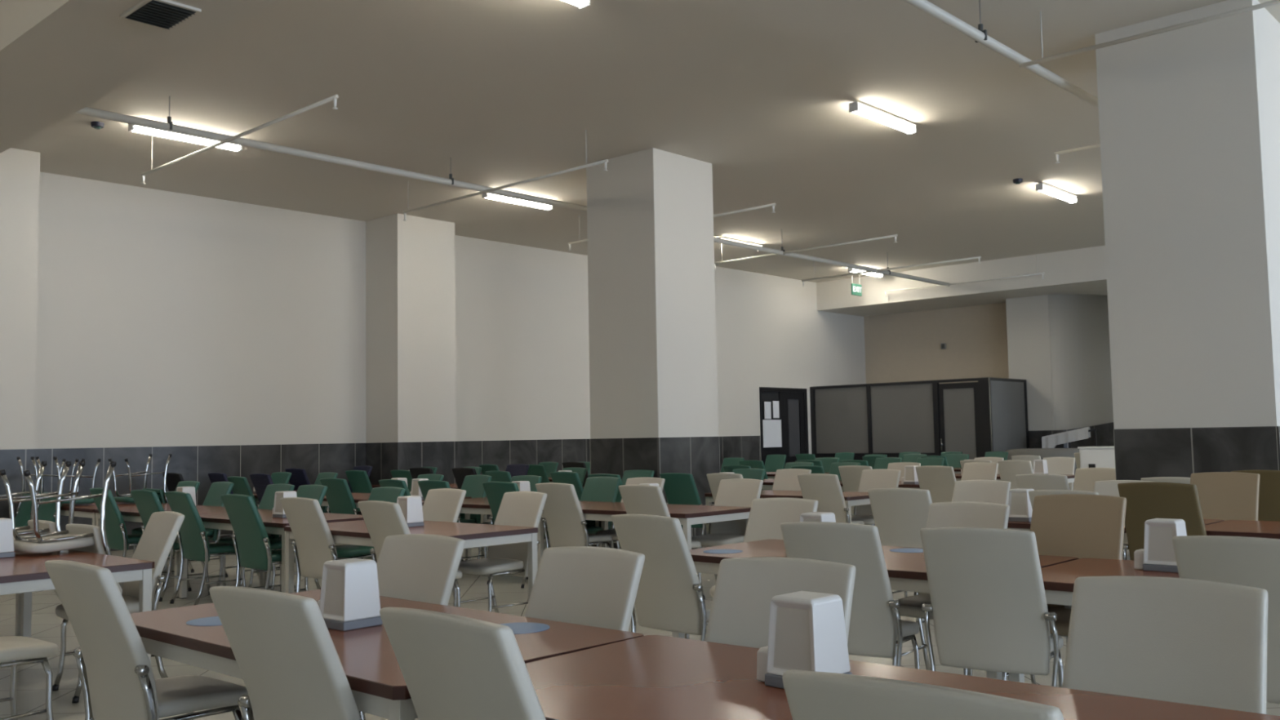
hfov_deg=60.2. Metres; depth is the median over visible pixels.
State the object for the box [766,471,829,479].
dining table
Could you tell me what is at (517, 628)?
sticker
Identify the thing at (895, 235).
pipe
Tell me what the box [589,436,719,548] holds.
tile wainscot
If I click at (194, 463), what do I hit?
wainscoting
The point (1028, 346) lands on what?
wall
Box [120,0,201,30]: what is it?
air vent
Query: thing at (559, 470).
napkin dispenser
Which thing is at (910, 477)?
napkin dispenser
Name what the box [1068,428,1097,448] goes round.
stair rail
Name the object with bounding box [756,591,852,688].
napkin dispenser
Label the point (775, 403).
notice
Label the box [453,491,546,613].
dining chair
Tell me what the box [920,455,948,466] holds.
dining chair
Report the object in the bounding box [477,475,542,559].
dining chair
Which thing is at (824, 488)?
dining chair
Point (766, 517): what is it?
dining chair
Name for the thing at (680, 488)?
dining chair
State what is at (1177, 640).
dining chair
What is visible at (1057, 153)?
branch
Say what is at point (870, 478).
dining chair
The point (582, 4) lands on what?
ceiling light
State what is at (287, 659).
dining chair
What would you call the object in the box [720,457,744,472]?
dining chair
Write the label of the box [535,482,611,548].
dining chair
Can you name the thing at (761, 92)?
ceiling
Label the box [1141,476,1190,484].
dining chair
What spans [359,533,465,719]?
dining chair
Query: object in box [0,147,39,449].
column
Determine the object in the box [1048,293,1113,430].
wall
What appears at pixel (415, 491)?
napkin dispenser
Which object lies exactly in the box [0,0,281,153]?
ceiling beam
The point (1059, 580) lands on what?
dining table
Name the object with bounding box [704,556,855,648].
dining chair
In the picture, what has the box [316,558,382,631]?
napkin dispenser
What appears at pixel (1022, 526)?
dining table
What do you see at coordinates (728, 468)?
dining chair
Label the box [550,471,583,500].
dining chair
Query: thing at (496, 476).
dining chair
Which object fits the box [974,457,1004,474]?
dining chair
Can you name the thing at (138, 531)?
dining chair
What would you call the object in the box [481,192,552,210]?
ceiling light
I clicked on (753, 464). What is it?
dining chair
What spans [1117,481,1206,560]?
dining chair
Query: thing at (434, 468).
dining chair
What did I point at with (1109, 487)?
dining chair
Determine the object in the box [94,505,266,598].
dining table
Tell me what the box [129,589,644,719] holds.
dining table
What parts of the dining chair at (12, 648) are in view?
leg, seat frame, seat, leg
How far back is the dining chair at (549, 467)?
19.13 m
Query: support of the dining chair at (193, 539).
on the floor
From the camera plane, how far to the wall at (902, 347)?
26.29 m
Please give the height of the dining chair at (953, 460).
0.994 m
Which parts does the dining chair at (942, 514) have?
leg, seat, seat frame, leg, backrest, leg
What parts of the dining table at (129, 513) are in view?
leg, leg, leg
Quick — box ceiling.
[11,0,1279,282]
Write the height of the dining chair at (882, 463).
0.994 m
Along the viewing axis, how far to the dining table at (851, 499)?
11.68 m
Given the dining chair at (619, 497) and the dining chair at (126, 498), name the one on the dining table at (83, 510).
the dining chair at (126, 498)
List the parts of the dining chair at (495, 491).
leg, backrest, leg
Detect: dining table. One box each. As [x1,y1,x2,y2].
[0,549,154,664]
[14,592,21,635]
[60,502,174,573]
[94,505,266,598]
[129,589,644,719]
[178,509,377,599]
[232,490,370,534]
[284,520,537,601]
[320,493,471,560]
[371,483,493,521]
[422,497,602,558]
[524,635,1279,719]
[537,502,751,570]
[671,538,1079,679]
[704,489,870,547]
[761,479,842,488]
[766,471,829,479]
[840,480,919,490]
[915,519,1224,622]
[953,467,961,473]
[954,473,1075,482]
[1008,557,1179,682]
[1204,520,1279,538]
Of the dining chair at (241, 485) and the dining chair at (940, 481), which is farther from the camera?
the dining chair at (241, 485)
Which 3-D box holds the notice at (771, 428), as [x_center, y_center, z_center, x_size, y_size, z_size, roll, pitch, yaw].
[2.934,1.633,24.534,0.028,0.610,0.680,-5,-5,42]
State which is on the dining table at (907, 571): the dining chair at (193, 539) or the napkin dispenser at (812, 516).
the napkin dispenser at (812, 516)
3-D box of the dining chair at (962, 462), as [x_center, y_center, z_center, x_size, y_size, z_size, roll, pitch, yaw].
[4.842,1.889,15.438,0.610,0.994,0.548,3,-6,-45]
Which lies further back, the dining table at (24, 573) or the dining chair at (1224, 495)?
the dining chair at (1224, 495)
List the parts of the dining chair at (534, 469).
backrest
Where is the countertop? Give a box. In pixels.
[1004,448,1079,474]
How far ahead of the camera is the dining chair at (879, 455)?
20.89 m
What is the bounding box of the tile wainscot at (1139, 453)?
[1113,426,1279,480]
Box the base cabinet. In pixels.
[1077,446,1115,468]
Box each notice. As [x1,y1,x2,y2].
[762,419,782,447]
[764,401,771,418]
[772,400,779,417]
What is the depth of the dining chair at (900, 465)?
14.71 m
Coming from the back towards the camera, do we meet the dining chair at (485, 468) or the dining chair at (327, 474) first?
the dining chair at (485, 468)
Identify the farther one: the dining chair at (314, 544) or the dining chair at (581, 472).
the dining chair at (581, 472)
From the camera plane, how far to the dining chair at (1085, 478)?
11.27 m
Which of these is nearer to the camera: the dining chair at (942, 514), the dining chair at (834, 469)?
the dining chair at (942, 514)
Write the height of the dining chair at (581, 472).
0.994 m
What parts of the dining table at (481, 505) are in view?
leg, leg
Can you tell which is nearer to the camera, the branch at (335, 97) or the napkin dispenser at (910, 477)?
the branch at (335, 97)
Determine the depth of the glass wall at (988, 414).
23.89 m
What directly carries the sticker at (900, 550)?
on the dining table at (907, 571)
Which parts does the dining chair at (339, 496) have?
backrest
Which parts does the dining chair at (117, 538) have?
backrest, leg, seat frame, seat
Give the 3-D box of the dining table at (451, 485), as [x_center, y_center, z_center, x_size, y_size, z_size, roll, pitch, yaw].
[-3.042,2.200,16.101,1.880,0.750,0.900,-5,-5,42]
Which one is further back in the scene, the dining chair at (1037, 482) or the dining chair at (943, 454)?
the dining chair at (943, 454)
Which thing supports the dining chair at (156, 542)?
on the floor
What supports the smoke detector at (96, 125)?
attached to the ceiling
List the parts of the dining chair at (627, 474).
backrest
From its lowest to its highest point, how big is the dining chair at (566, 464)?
1.034 m
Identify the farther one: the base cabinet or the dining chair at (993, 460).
the base cabinet
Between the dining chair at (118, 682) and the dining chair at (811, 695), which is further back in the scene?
the dining chair at (118, 682)
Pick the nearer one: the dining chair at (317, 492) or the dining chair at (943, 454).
the dining chair at (317, 492)
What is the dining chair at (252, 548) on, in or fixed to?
on the floor
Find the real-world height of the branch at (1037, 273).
0.540 m
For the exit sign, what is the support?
hanging from the ceiling
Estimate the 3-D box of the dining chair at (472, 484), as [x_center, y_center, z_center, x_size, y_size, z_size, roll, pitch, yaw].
[-2.030,1.801,12.419,0.610,0.994,0.548,3,-6,-45]
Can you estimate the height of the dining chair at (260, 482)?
1.034 m
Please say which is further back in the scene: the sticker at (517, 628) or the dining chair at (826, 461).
the dining chair at (826, 461)
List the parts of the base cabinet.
handle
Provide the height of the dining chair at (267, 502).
0.994 m
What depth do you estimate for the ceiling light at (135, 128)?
12.52 m
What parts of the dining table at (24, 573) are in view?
leg, leg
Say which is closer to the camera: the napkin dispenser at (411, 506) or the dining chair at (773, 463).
the napkin dispenser at (411, 506)
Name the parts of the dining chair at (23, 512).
leg, backrest, leg, leg, leg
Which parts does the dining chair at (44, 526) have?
seat, seat frame, leg, backrest, leg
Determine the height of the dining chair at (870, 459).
0.994 m
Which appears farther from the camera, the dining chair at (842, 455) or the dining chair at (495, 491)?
the dining chair at (842, 455)
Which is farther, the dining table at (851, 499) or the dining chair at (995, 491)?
the dining table at (851, 499)
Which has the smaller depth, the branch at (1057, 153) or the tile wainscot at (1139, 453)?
the tile wainscot at (1139, 453)
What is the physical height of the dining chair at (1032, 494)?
0.994 m
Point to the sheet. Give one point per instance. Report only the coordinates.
(1051, 441)
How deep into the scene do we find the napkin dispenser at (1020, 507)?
7.70 m
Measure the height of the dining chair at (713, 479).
0.994 m
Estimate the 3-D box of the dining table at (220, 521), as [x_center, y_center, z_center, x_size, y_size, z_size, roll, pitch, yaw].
[-3.214,1.755,9.761,1.880,0.750,0.920,-5,-5,42]
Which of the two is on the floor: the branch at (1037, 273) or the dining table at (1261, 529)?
the dining table at (1261, 529)
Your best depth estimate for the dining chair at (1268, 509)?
8.38 m
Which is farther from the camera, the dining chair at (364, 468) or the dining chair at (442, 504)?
the dining chair at (364, 468)
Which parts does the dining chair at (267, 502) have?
leg, leg, seat, backrest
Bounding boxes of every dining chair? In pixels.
[0,461,71,599]
[0,461,122,594]
[0,635,58,719]
[14,456,78,530]
[35,456,101,522]
[44,560,248,719]
[52,511,184,703]
[89,488,164,586]
[108,453,172,503]
[130,489,210,601]
[131,480,199,572]
[162,472,184,491]
[162,481,233,577]
[164,491,245,605]
[208,472,235,543]
[208,586,360,719]
[216,483,294,586]
[220,493,308,591]
[226,475,257,508]
[248,484,327,591]
[249,473,273,506]
[271,471,291,484]
[280,497,346,592]
[284,468,310,490]
[314,471,337,512]
[320,478,363,559]
[335,486,404,558]
[345,470,372,511]
[347,465,372,492]
[357,500,462,607]
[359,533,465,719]
[378,479,410,496]
[379,607,546,719]
[390,469,412,491]
[408,466,433,479]
[417,474,444,480]
[417,480,486,561]
[420,466,437,474]
[422,488,466,597]
[451,467,476,488]
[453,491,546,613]
[455,466,481,484]
[459,475,491,560]
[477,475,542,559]
[479,464,499,497]
[482,481,549,588]
[485,471,511,482]
[488,463,529,522]
[524,546,644,631]
[527,464,549,528]
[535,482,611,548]
[538,462,558,477]
[546,467,586,527]
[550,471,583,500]
[562,462,588,486]
[580,476,621,548]
[582,462,590,474]
[587,473,622,543]
[595,477,665,549]
[611,514,712,640]
[618,484,705,599]
[619,469,654,548]
[659,472,710,548]
[691,478,763,581]
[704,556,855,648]
[706,472,742,506]
[710,497,817,597]
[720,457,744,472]
[723,465,751,472]
[732,468,765,480]
[738,460,770,489]
[764,454,786,489]
[772,468,811,490]
[780,521,919,669]
[782,670,1063,719]
[784,462,813,469]
[791,465,824,473]
[795,453,815,460]
[795,459,822,466]
[797,473,864,524]
[814,457,839,472]
[829,462,860,491]
[834,452,854,461]
[838,465,872,513]
[839,459,868,466]
[851,469,900,525]
[862,455,885,469]
[864,453,887,457]
[867,488,932,597]
[873,457,902,469]
[887,462,920,480]
[892,502,1009,679]
[898,451,920,462]
[902,453,926,462]
[915,465,955,502]
[916,457,944,466]
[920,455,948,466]
[920,527,1063,687]
[940,451,962,456]
[944,453,968,467]
[951,480,1010,505]
[960,459,996,479]
[960,462,998,480]
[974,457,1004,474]
[984,451,1008,460]
[996,459,1033,489]
[1002,493,1126,684]
[1011,455,1040,469]
[1015,473,1070,490]
[1028,489,1098,509]
[1043,457,1075,489]
[1062,575,1268,714]
[1072,467,1115,491]
[1074,452,1079,468]
[1093,480,1150,559]
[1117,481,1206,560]
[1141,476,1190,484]
[1172,535,1279,704]
[1190,471,1259,520]
[1231,470,1279,521]
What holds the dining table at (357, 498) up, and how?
on the floor
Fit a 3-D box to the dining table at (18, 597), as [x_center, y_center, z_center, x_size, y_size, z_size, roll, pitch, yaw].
[-5.065,1.637,7.608,1.880,0.750,0.960,-5,-5,42]
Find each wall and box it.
[34,171,590,448]
[714,266,866,453]
[809,377,1029,460]
[863,302,1008,383]
[1005,292,1107,431]
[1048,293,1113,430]
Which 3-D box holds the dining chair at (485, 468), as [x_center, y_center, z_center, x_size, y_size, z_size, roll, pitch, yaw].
[-2.307,2.226,18.372,0.610,0.994,0.548,3,-6,-45]
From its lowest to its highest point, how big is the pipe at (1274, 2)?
0.540 m
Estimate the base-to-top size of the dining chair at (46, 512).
0.984 m
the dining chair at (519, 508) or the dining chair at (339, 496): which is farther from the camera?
the dining chair at (339, 496)
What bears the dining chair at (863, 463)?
on the floor
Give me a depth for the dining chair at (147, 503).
10.03 m
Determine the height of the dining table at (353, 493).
0.750 m
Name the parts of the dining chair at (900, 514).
backrest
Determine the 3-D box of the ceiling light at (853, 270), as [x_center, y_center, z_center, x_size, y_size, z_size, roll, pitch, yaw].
[4.938,-1.930,24.143,0.124,0.130,1.284,-5,-5,42]
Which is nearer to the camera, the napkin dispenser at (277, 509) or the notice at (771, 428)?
the napkin dispenser at (277, 509)
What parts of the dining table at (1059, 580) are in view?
leg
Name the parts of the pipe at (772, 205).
hanger rod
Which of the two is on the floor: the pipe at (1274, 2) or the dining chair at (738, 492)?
the dining chair at (738, 492)
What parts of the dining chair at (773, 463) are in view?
backrest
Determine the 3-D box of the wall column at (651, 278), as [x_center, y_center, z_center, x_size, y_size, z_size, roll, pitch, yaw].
[0.169,-0.100,14.399,1.180,4.980,1.170,-5,-5,42]
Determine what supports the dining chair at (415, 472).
on the floor
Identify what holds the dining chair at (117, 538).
on the floor
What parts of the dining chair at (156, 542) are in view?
leg, leg, seat, backrest, leg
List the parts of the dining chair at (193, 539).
leg, backrest, leg, seat, seat frame, leg, leg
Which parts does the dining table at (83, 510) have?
leg, leg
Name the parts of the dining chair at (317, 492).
leg, leg, seat, backrest, leg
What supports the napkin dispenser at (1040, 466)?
on the dining table at (958, 477)
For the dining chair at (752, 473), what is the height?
0.994 m
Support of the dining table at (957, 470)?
on the floor
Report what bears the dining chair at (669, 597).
on the floor
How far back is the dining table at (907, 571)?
5.70 m
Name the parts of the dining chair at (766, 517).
seat, backrest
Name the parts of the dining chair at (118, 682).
leg, backrest, leg, seat frame, seat, leg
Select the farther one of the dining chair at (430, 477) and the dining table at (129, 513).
the dining chair at (430, 477)
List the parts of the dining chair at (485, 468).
backrest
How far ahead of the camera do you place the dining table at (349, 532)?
7.91 m
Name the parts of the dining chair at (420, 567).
leg, backrest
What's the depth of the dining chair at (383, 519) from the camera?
7.42 m
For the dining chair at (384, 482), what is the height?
0.994 m
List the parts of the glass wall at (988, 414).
post, glass pane, rail, post, rail, glass pane, rail, post, door glass, door, post, corner trim, rail, glass pane, post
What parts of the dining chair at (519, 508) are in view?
leg, leg, seat, leg, seat frame, backrest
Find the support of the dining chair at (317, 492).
on the floor
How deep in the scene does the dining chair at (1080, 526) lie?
5.56 m
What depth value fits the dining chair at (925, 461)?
17.42 m
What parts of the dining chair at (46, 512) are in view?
leg, backrest, leg, seat frame, seat, leg, leg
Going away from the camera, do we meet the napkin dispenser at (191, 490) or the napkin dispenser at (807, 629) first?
the napkin dispenser at (807, 629)
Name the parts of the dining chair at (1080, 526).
leg, leg, seat, backrest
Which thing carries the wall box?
attached to the wall at (902, 347)
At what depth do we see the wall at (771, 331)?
24.75 m
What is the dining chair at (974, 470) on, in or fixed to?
on the floor
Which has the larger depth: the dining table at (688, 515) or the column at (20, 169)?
the column at (20, 169)
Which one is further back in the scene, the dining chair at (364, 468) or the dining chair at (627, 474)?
the dining chair at (364, 468)
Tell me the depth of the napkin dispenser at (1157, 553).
4.89 m
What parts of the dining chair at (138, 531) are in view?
seat, backrest, leg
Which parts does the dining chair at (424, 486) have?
backrest, leg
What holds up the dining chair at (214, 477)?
on the floor
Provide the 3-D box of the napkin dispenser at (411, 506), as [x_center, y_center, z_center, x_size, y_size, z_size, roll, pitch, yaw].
[-1.749,1.137,8.306,0.205,0.224,0.160,-5,-5,42]
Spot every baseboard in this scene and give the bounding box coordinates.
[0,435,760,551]
[1028,430,1053,448]
[1053,422,1114,448]
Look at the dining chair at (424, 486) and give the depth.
11.21 m
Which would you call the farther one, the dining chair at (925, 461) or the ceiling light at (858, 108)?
the dining chair at (925, 461)
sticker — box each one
[186,616,222,626]
[500,622,550,633]
[703,549,742,553]
[889,548,923,552]
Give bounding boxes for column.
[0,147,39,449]
[365,213,456,443]
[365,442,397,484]
[586,147,718,439]
[1094,0,1279,429]
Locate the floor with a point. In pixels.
(46, 625)
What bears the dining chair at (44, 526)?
on the dining table at (24, 573)
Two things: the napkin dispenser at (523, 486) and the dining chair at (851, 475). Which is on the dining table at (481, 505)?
the napkin dispenser at (523, 486)
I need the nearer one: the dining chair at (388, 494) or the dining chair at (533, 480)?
the dining chair at (388, 494)
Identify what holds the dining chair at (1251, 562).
on the floor
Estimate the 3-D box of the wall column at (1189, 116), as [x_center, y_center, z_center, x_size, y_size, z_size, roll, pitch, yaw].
[5.069,-0.507,9.900,1.290,4.980,1.170,-5,-5,42]
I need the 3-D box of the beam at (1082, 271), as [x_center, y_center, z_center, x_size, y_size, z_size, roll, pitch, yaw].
[14.713,-2.276,17.934,28.300,0.670,2.100,-5,-5,42]
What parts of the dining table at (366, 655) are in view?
leg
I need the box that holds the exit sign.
[848,271,862,296]
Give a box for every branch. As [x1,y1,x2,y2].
[141,94,338,184]
[402,129,608,220]
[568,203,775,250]
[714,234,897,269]
[801,256,981,284]
[884,253,1044,295]
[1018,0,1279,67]
[1053,143,1100,163]
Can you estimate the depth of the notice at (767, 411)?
24.46 m
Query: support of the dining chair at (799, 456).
on the floor
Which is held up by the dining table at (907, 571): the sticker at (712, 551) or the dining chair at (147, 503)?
the sticker at (712, 551)
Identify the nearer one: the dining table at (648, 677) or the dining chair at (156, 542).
the dining table at (648, 677)
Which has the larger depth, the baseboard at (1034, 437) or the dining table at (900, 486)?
the baseboard at (1034, 437)
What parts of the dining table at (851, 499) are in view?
leg, leg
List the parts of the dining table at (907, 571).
leg, leg, leg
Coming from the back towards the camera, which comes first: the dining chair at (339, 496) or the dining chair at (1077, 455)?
the dining chair at (1077, 455)
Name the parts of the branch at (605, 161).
hanger rod, hanger rod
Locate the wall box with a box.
[941,342,946,349]
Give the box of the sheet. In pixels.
[1041,426,1090,448]
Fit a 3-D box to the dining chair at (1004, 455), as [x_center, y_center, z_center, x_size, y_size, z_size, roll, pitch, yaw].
[6.772,2.266,21.284,0.548,0.994,0.610,-5,-6,44]
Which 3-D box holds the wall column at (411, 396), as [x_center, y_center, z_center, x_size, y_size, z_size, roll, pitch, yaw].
[-3.720,0.221,17.942,0.880,4.980,1.130,-5,-5,42]
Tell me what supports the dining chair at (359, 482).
on the floor
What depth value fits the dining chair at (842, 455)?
23.64 m
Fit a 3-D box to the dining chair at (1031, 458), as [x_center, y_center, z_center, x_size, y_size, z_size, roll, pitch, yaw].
[6.360,2.032,17.862,0.548,0.994,0.610,-4,-5,40]
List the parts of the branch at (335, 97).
hanger rod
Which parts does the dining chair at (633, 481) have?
seat, leg, backrest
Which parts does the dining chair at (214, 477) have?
backrest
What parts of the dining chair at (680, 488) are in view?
backrest, leg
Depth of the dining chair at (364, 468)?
16.89 m
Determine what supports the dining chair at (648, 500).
on the floor
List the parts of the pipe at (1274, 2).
hanger rod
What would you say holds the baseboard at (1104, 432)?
attached to the wall at (1081, 362)
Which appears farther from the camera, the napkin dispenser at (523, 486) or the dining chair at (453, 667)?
the napkin dispenser at (523, 486)
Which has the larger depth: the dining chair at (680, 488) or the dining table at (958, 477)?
the dining table at (958, 477)
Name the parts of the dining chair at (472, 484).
seat, backrest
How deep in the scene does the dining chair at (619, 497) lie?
12.19 m
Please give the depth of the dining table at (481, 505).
11.07 m
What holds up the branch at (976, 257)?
hanging from the ceiling
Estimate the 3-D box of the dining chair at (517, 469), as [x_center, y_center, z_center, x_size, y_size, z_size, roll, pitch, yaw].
[-1.955,2.028,15.941,0.548,1.034,0.610,-5,-6,43]
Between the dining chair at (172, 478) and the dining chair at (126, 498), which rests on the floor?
the dining chair at (172, 478)
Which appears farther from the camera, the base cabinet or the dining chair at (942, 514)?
the base cabinet
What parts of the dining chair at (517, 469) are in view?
backrest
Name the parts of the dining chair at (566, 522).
leg, backrest, leg, seat frame, seat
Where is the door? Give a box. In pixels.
[759,386,808,489]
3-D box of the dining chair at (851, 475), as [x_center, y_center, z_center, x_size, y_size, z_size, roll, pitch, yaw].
[2.847,1.811,13.822,0.548,0.994,0.610,-5,-5,42]
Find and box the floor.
[0,513,1279,719]
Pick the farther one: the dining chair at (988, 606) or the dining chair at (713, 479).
the dining chair at (713, 479)
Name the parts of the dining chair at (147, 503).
backrest, leg, leg, seat, leg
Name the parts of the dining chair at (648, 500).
backrest, seat, leg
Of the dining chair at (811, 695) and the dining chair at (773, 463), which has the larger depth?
the dining chair at (773, 463)
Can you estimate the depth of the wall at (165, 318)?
16.33 m
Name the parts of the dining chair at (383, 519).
leg, backrest, leg, seat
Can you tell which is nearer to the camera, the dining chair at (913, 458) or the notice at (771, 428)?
the dining chair at (913, 458)
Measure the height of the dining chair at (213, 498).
0.994 m
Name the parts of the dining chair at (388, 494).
seat, seat frame, backrest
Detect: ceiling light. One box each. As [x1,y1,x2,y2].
[128,124,242,151]
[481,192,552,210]
[562,0,590,8]
[717,236,762,251]
[848,101,916,134]
[848,267,883,277]
[1035,182,1076,203]
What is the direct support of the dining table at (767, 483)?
on the floor
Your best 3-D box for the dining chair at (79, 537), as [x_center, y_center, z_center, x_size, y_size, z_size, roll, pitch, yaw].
[-3.518,1.122,6.806,0.548,0.984,0.677,-5,-5,42]
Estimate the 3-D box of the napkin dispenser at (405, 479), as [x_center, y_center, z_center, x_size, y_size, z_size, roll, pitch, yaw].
[-2.767,1.460,12.619,0.205,0.224,0.160,-5,-5,42]
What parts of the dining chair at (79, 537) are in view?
leg, leg, seat, seat frame, leg, backrest, leg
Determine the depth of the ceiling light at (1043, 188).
16.36 m
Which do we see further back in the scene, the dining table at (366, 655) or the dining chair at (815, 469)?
the dining chair at (815, 469)
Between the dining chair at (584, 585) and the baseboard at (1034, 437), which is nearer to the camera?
the dining chair at (584, 585)
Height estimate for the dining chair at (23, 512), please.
0.984 m
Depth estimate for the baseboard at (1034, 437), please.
23.90 m
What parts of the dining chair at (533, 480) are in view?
leg, backrest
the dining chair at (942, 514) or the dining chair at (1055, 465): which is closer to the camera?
the dining chair at (942, 514)
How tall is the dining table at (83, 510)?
0.750 m
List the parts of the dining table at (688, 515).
leg, leg, leg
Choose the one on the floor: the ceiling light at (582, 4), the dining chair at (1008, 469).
the dining chair at (1008, 469)
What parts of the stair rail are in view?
post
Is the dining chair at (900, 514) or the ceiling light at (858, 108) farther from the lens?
the ceiling light at (858, 108)
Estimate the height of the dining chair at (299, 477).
1.034 m
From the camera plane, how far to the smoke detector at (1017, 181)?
15.80 m
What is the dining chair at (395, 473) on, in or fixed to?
on the floor
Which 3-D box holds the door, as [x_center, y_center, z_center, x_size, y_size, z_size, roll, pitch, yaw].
[3.233,1.855,24.907,0.100,2.450,1.850,-5,-5,42]
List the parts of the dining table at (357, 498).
leg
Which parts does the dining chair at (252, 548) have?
leg, backrest, leg, leg, seat frame, seat, leg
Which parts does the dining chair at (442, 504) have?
backrest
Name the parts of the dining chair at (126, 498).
leg, leg, seat, seat frame, leg, backrest, leg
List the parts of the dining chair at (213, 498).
leg, seat, backrest, leg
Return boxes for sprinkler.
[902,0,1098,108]
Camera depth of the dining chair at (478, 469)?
16.50 m
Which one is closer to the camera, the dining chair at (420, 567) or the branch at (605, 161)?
the dining chair at (420, 567)
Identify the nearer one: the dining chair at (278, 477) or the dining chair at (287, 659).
the dining chair at (287, 659)
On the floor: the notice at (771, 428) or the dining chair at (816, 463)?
the dining chair at (816, 463)
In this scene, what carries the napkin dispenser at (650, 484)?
on the dining table at (688, 515)
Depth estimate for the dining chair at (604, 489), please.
11.20 m
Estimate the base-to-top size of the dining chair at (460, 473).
1.034 m
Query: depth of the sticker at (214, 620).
3.95 m
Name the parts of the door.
pane, pane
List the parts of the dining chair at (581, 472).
backrest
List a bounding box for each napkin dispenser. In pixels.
[0,517,14,558]
[176,486,196,507]
[271,490,297,518]
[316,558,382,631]
[391,477,407,485]
[396,495,424,527]
[409,478,428,499]
[511,480,530,491]
[558,470,572,471]
[639,483,659,486]
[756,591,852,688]
[800,511,835,522]
[901,465,919,484]
[1008,488,1034,522]
[1032,459,1048,474]
[1133,518,1186,573]
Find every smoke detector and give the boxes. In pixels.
[90,121,104,129]
[1013,178,1022,184]
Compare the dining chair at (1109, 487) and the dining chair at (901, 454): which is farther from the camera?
the dining chair at (901, 454)
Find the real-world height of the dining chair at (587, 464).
0.994 m
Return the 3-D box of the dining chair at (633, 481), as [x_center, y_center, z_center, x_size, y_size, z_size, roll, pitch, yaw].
[-0.105,1.640,10.633,0.548,0.994,0.610,-4,-5,40]
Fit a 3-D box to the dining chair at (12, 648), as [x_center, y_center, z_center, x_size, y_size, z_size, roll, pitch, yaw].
[-2.986,1.292,4.952,0.548,0.994,0.610,-4,-5,40]
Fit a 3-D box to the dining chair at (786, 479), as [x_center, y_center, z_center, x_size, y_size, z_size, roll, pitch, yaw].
[1.615,1.744,12.556,0.548,0.994,0.610,-5,-5,41]
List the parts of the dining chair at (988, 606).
leg, leg, leg, seat frame, seat, leg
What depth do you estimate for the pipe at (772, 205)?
15.64 m
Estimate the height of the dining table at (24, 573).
0.750 m
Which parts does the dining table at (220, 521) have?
leg, leg, leg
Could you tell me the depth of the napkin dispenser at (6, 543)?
6.46 m
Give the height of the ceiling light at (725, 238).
0.130 m
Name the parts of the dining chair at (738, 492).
leg, seat, backrest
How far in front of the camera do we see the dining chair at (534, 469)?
17.38 m
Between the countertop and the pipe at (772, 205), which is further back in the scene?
the countertop
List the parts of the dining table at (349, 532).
leg, leg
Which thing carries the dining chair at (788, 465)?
on the floor
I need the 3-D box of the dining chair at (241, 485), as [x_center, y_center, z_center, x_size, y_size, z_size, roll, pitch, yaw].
[-4.878,1.968,14.046,0.610,0.994,0.548,3,-6,-45]

